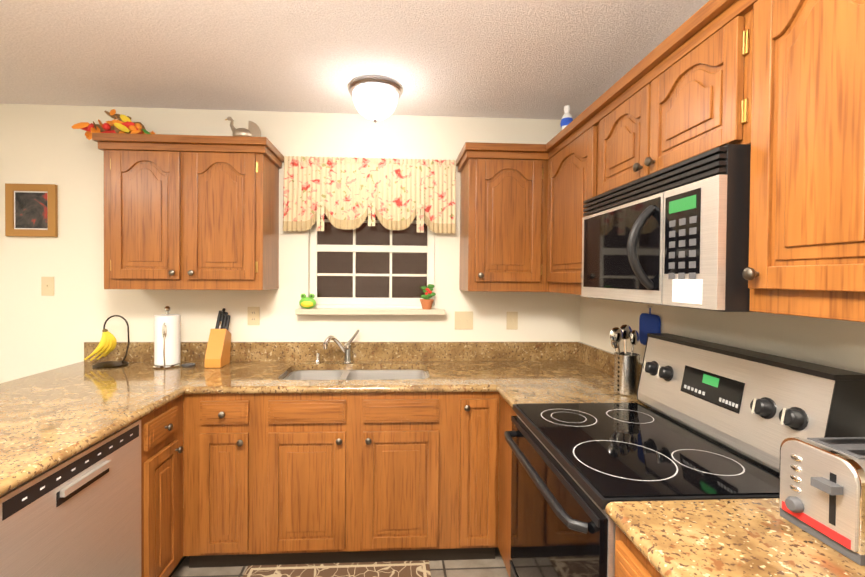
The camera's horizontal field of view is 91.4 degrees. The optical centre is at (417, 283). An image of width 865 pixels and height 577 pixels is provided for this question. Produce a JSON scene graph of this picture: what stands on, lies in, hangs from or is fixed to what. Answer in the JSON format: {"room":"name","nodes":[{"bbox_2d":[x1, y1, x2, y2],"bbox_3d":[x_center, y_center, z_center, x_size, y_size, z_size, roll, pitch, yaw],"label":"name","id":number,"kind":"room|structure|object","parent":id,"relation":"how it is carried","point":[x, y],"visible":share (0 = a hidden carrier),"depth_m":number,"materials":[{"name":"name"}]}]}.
{"room":"kitchen","nodes":[
{"label":"kitchen","id":0,"kind":"room"},
{"bbox_2d":[0,104,579,500],"bbox_3d":[-1.626,0.162,2.668,5.660,2.465,0.150,0,1,-3],"label":"wall","id":1,"kind":"structure","parent":0,"point":[44,144],"depth_m":2.60,"materials":[{"name":"beige paint"}]},
{"bbox_2d":[5,183,57,236],"bbox_3d":[-2.322,-0.436,2.534,0.284,0.314,0.021,0,1,-3],"label":"picture frame","id":2,"kind":"object","parent":1,"relation":"attached to","point":[31,210],"visible":1,"depth_m":2.53,"materials":[{"name":"wood"},{"name":"glass"},{"name":"paper"}]},
{"bbox_2d":[41,277,53,295],"bbox_3d":[-2.241,0.019,2.548,0.072,0.115,0.016,0,1,-3],"label":"light switch","id":3,"kind":"object","parent":1,"relation":"attached to","point":[47,286],"visible":1,"depth_m":2.55,"materials":[{"name":"beige plastic"}]},
{"bbox_2d":[92,133,283,289],"bbox_3d":[-1.275,-0.378,2.417,0.899,0.824,0.372,0,1,-3],"label":"upper cabinet","id":4,"kind":"object","parent":1,"relation":"attached to","point":[191,212],"visible":1,"depth_m":2.27,"materials":[{"name":"brown wood"}]},
{"bbox_2d":[72,109,154,139],"bbox_3d":[-1.665,-0.874,2.363,0.424,0.158,0.181,0,1,-3],"label":"decor","id":5,"kind":"object","parent":4,"relation":"on","point":[123,124],"visible":0.6,"depth_m":2.31,"materials":[{"name":"orange plant"}]},
{"bbox_2d":[225,117,260,136],"bbox_3d":[-1.002,-0.869,2.412,0.203,0.161,0.068,0,1,-3],"label":"figurine","id":6,"kind":"object","parent":4,"relation":"on","point":[253,129],"visible":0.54,"depth_m":2.40,"materials":[{"name":"grey metal"}]},
{"bbox_2d":[248,307,259,324],"bbox_3d":[-1.022,0.204,2.622,0.072,0.115,0.007,0,1,-3],"label":"electrical outlet","id":7,"kind":"object","parent":1,"relation":"attached to","point":[253,315],"visible":1,"depth_m":2.62,"materials":[{"name":"beige plastic"}]},
{"bbox_2d":[283,156,456,233],"bbox_3d":[-0.295,-0.547,2.610,1.086,0.465,0.082,0,1,-3],"label":"valance curtain","id":8,"kind":"object","parent":1,"relation":"attached to","point":[353,193],"visible":0.96,"depth_m":2.62,"materials":[{"name":"fabric"}]},
{"bbox_2d":[295,308,444,314],"bbox_3d":[-0.291,0.178,2.646,0.915,0.034,0.129,0,1,-3],"label":"window sill","id":9,"kind":"structure","parent":1,"relation":"attached to","point":[336,311],"depth_m":2.58,"materials":[{"name":"white wood"}]},
{"bbox_2d":[299,294,315,308],"bbox_3d":[-0.678,0.111,2.591,0.104,0.094,0.056,0,1,-3],"label":"frog figurine","id":10,"kind":"object","parent":9,"relation":"on","point":[305,302],"visible":1,"depth_m":2.58,"materials":[{"name":"green ceramic"}]},
{"bbox_2d":[420,284,435,308],"bbox_3d":[0.061,0.085,2.644,0.099,0.158,0.088,0,1,-3],"label":"potted plant","id":11,"kind":"object","parent":9,"relation":"on","point":[426,302],"visible":1,"depth_m":2.62,"materials":[{"name":"green plant"}]},
{"bbox_2d":[305,211,437,308],"bbox_3d":[-0.292,-0.229,2.711,0.835,0.775,0.100,0,1,-3],"label":"kitchen window","id":12,"kind":"structure","parent":1,"relation":"in","point":[365,265],"depth_m":2.71,"materials":[{"name":"beige"}]},
{"bbox_2d":[455,311,472,328],"bbox_3d":[0.293,0.239,2.691,0.118,0.115,0.016,0,1,-3],"label":"light switch","id":13,"kind":"object","parent":1,"relation":"attached to","point":[463,319],"visible":1,"depth_m":2.69,"materials":[{"name":"beige plastic"}]},
{"bbox_2d":[456,142,531,291],"bbox_3d":[0.481,-0.365,2.529,0.410,0.824,0.343,0,1,-3],"label":"upper cabinet","id":14,"kind":"object","parent":1,"relation":"attached to","point":[496,178],"depth_m":2.36,"materials":[{"name":"brown wood"}]},
{"bbox_2d":[506,312,517,329],"bbox_3d":[0.606,0.241,2.709,0.072,0.115,0.016,0,1,-3],"label":"light switch","id":15,"kind":"object","parent":1,"relation":"attached to","point":[512,320],"visible":1,"depth_m":2.71,"materials":[{"name":"beige plastic"}]},
{"bbox_2d":[171,501,508,576],"bbox_3d":[-1.488,1.482,0.015,5.660,0.100,5.500,0,1,-3],"label":"floor","id":16,"kind":"structure","parent":0,"point":[495,567],"depth_m":2.08,"materials":[{"name":"tile"}]},
{"bbox_2d":[0,419,140,576],"bbox_3d":[-1.377,0.976,1.356,0.622,0.868,0.616,0,1,-3],"label":"dishwasher","id":17,"kind":"object","parent":16,"relation":"on","point":[78,515],"visible":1,"depth_m":1.35,"materials":[{"name":"silver metal"}]},
{"bbox_2d":[141,408,164,576],"bbox_3d":[-1.382,0.975,1.378,0.676,0.878,0.700,0,1,-3],"label":"base cabinet","id":18,"kind":"object","parent":16,"relation":"on","point":[152,424],"depth_m":1.73,"materials":[{"name":"brown wood"}]},
{"bbox_2d":[0,386,183,496],"bbox_3d":[-1.502,0.521,0.922,0.930,0.036,2.040,0,1,-3],"label":"countertop","id":19,"kind":"structure","parent":18,"relation":"on","point":[50,419],"depth_m":1.55,"materials":[{"name":"stone"}]},
{"bbox_2d":[160,394,192,576],"bbox_3d":[-1.407,0.968,1.841,0.676,0.878,0.348,0,1,-3],"label":"base cabinet","id":20,"kind":"object","parent":16,"relation":"on","point":[178,412],"depth_m":1.95,"materials":[{"name":"brown wood"}]},
{"bbox_2d":[193,394,260,567],"bbox_3d":[-0.921,0.966,2.324,0.270,0.878,0.629,0,1,-3],"label":"base cabinet","id":21,"kind":"object","parent":16,"relation":"on","point":[230,480],"depth_m":2.02,"materials":[{"name":"brown wood"}]},
{"bbox_2d":[261,393,356,564],"bbox_3d":[-0.567,0.968,2.343,0.479,0.878,0.629,0,1,-3],"label":"base cabinet","id":22,"kind":"object","parent":16,"relation":"on","point":[309,440],"depth_m":2.04,"materials":[{"name":"brown wood"}]},
{"bbox_2d":[243,560,430,576],"bbox_3d":[-0.352,1.418,1.373,0.898,0.008,1.488,0,1,-3],"label":"rug","id":23,"kind":"object","parent":16,"relation":"on","point":[394,569],"visible":1,"depth_m":2.06,"materials":[{"name":"beige carpet"}]},
{"bbox_2d":[357,392,452,561],"bbox_3d":[-0.095,0.971,2.369,0.466,0.878,0.629,0,1,-3],"label":"base cabinet","id":24,"kind":"object","parent":16,"relation":"on","point":[405,440],"depth_m":2.06,"materials":[{"name":"brown wood"}]},
{"bbox_2d":[453,392,484,559],"bbox_3d":[0.245,0.974,2.388,0.266,0.878,0.629,0,1,-3],"label":"base cabinet","id":25,"kind":"object","parent":16,"relation":"on","point":[468,407],"depth_m":2.08,"materials":[{"name":"brown wood"}]},
{"bbox_2d":[485,392,510,574],"bbox_3d":[0.722,0.983,1.961,0.735,0.878,0.343,0,1,-3],"label":"base cabinet","id":26,"kind":"object","parent":16,"relation":"on","point":[496,420],"depth_m":2.08,"materials":[{"name":"brown wood"}]},
{"bbox_2d":[0,342,613,393],"bbox_3d":[-0.486,0.451,2.328,3.113,0.154,0.658,0,1,-3],"label":"countertop","id":27,"kind":"structure","parent":26,"relation":"on","point":[253,367],"depth_m":2.50,"materials":[{"name":"stone"}]},
{"bbox_2d":[84,315,129,368],"bbox_3d":[-1.798,0.332,2.450,0.235,0.294,0.176,0,1,-3],"label":"stand","id":28,"kind":"object","parent":27,"relation":"on","point":[107,344],"visible":1,"depth_m":2.44,"materials":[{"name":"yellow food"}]},
{"bbox_2d":[152,306,182,368],"bbox_3d":[-1.454,0.306,2.448,0.156,0.350,0.158,0,1,-3],"label":"paper towel holder","id":29,"kind":"object","parent":27,"relation":"on","point":[167,339],"visible":1,"depth_m":2.40,"materials":[{"name":"white paper"}]},
{"bbox_2d":[182,363,194,366],"bbox_3d":[-1.330,0.476,2.443,0.072,0.012,0.071,0,1,-3],"label":"dish","id":30,"kind":"object","parent":27,"relation":"on","point":[188,365],"visible":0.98,"depth_m":2.44,"materials":[{"name":"grey"}]},
{"bbox_2d":[205,308,230,367],"bbox_3d":[-1.177,0.319,2.500,0.090,0.328,0.191,0,1,-3],"label":"knife block","id":31,"kind":"object","parent":27,"relation":"on","point":[217,355],"visible":0.98,"depth_m":2.46,"materials":[{"name":"orange wood"}]},
{"bbox_2d":[315,330,358,363],"bbox_3d":[-0.490,0.387,2.506,0.269,0.203,0.215,0,1,-3],"label":"faucet","id":32,"kind":"object","parent":27,"relation":"on","point":[346,349],"visible":0.98,"depth_m":2.56,"materials":[{"name":"silver metal"}]},
{"bbox_2d":[283,370,427,379],"bbox_3d":[-0.342,0.630,2.360,0.845,0.200,0.440,0,1,-3],"label":"sink","id":33,"kind":"object","parent":27,"relation":"in","point":[351,374],"visible":0.15,"depth_m":2.53,"materials":[{"name":"silver metal"}]},
{"bbox_2d":[509,408,516,576],"bbox_3d":[0.768,0.992,1.407,0.703,0.878,0.801,0,1,-3],"label":"base cabinet","id":34,"kind":"object","parent":16,"relation":"on","point":[511,412],"depth_m":1.90,"materials":[{"name":"brown wood"}]},
{"bbox_2d":[496,358,650,408],"bbox_3d":[0.743,0.466,1.925,0.703,0.154,0.283,0,1,-3],"label":"countertop","id":35,"kind":"structure","parent":34,"relation":"on","point":[518,380],"depth_m":2.16,"materials":[{"name":"stone"}]},
{"bbox_2d":[610,324,639,395],"bbox_3d":[0.950,0.350,1.941,0.154,0.314,0.110,0,1,-3],"label":"utensil crock","id":36,"kind":"object","parent":35,"relation":"on","point":[626,372],"visible":0.92,"depth_m":1.92,"materials":[{"name":"metal"}]},
{"bbox_2d":[615,524,661,576],"bbox_3d":[0.817,1.004,0.530,0.703,0.878,0.988,0,1,-3],"label":"base cabinet","id":37,"kind":"object","parent":16,"relation":"on","point":[629,561],"depth_m":0.91,"materials":[{"name":"brown wood"}]},
{"bbox_2d":[605,498,864,576],"bbox_3d":[0.821,0.486,0.523,0.703,0.154,0.988,0,1,-3],"label":"countertop","id":38,"kind":"structure","parent":37,"relation":"on","point":[720,537],"depth_m":0.85,"materials":[{"name":"stone"}]},
{"bbox_2d":[779,437,864,565],"bbox_3d":[0.939,0.428,0.867,0.314,0.188,0.166,0,1,-3],"label":"toaster","id":39,"kind":"object","parent":38,"relation":"on","point":[822,489],"visible":1,"depth_m":0.84,"materials":[{"name":"silver metal"}]},
{"bbox_2d":[504,333,864,576],"bbox_3d":[0.734,0.821,1.403,0.770,1.210,0.767,0,1,-3],"label":"range","id":40,"kind":"object","parent":16,"relation":"on","point":[715,421],"visible":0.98,"depth_m":1.26,"materials":[{"name":"silver metal"}]},
{"bbox_2d":[0,0,708,119],"bbox_3d":[-1.468,-1.083,-0.021,5.660,0.100,5.500,0,1,-3],"label":"ceiling","id":41,"kind":"structure","parent":0,"point":[533,59],"depth_m":1.92,"materials":[{"name":"white paint"}]},
{"bbox_2d":[347,75,402,122],"bbox_3d":[-0.226,-0.951,2.233,0.294,0.204,0.294,0,1,-3],"label":"ceiling light fixture","id":42,"kind":"object","parent":41,"relation":"attached to","point":[376,98],"visible":1,"depth_m":2.15,"materials":[{"name":"grey glass"}]},
{"bbox_2d":[580,295,864,373],"bbox_3d":[1.277,0.220,0.074,0.150,2.465,5.350,0,1,-3],"label":"wall","id":43,"kind":"structure","parent":0,"point":[839,344],"depth_m":1.45,"materials":[{"name":"beige paint"}]},
{"bbox_2d":[548,101,595,294],"bbox_3d":[0.916,-0.356,2.106,0.352,0.824,0.595,0,1,-3],"label":"upper cabinet","id":44,"kind":"object","parent":43,"relation":"attached to","point":[572,152],"depth_m":2.07,"materials":[{"name":"brown wood"}]},
{"bbox_2d":[560,105,572,129],"bbox_3d":[0.791,-0.860,2.241,0.072,0.176,0.070,0,1,-3],"label":"bottle","id":45,"kind":"object","parent":44,"relation":"on","point":[566,119],"visible":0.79,"depth_m":2.22,"materials":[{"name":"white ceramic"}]},
{"bbox_2d":[639,306,660,344],"bbox_3d":[1.085,0.200,1.976,0.020,0.190,0.150,0,1,-3],"label":"potholder","id":46,"kind":"object","parent":43,"relation":"hanging from","point":[649,323],"visible":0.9,"depth_m":1.98,"materials":[{"name":"blue fabric"}]},
{"bbox_2d":[592,0,743,197],"bbox_3d":[0.955,-0.555,1.425,0.352,0.408,0.765,0,1,-3],"label":"upper cabinet","id":47,"kind":"object","parent":43,"relation":"attached to","point":[684,100],"depth_m":1.28,"materials":[{"name":"brown wood"}]},
{"bbox_2d":[581,144,751,311],"bbox_3d":[0.882,-0.140,1.427,0.485,0.414,0.757,0,1,-3],"label":"over-the-range microwave","id":48,"kind":"object","parent":47,"relation":"attached to","point":[676,235],"visible":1,"depth_m":1.19,"materials":[{"name":"silver metal"}]},
{"bbox_2d":[742,0,864,321],"bbox_3d":[0.985,-0.338,0.851,0.352,0.824,0.390,0,1,-3],"label":"upper cabinet","id":49,"kind":"object","parent":43,"relation":"attached to","point":[778,86],"depth_m":0.88,"materials":[{"name":"brown wood"}]}
]}

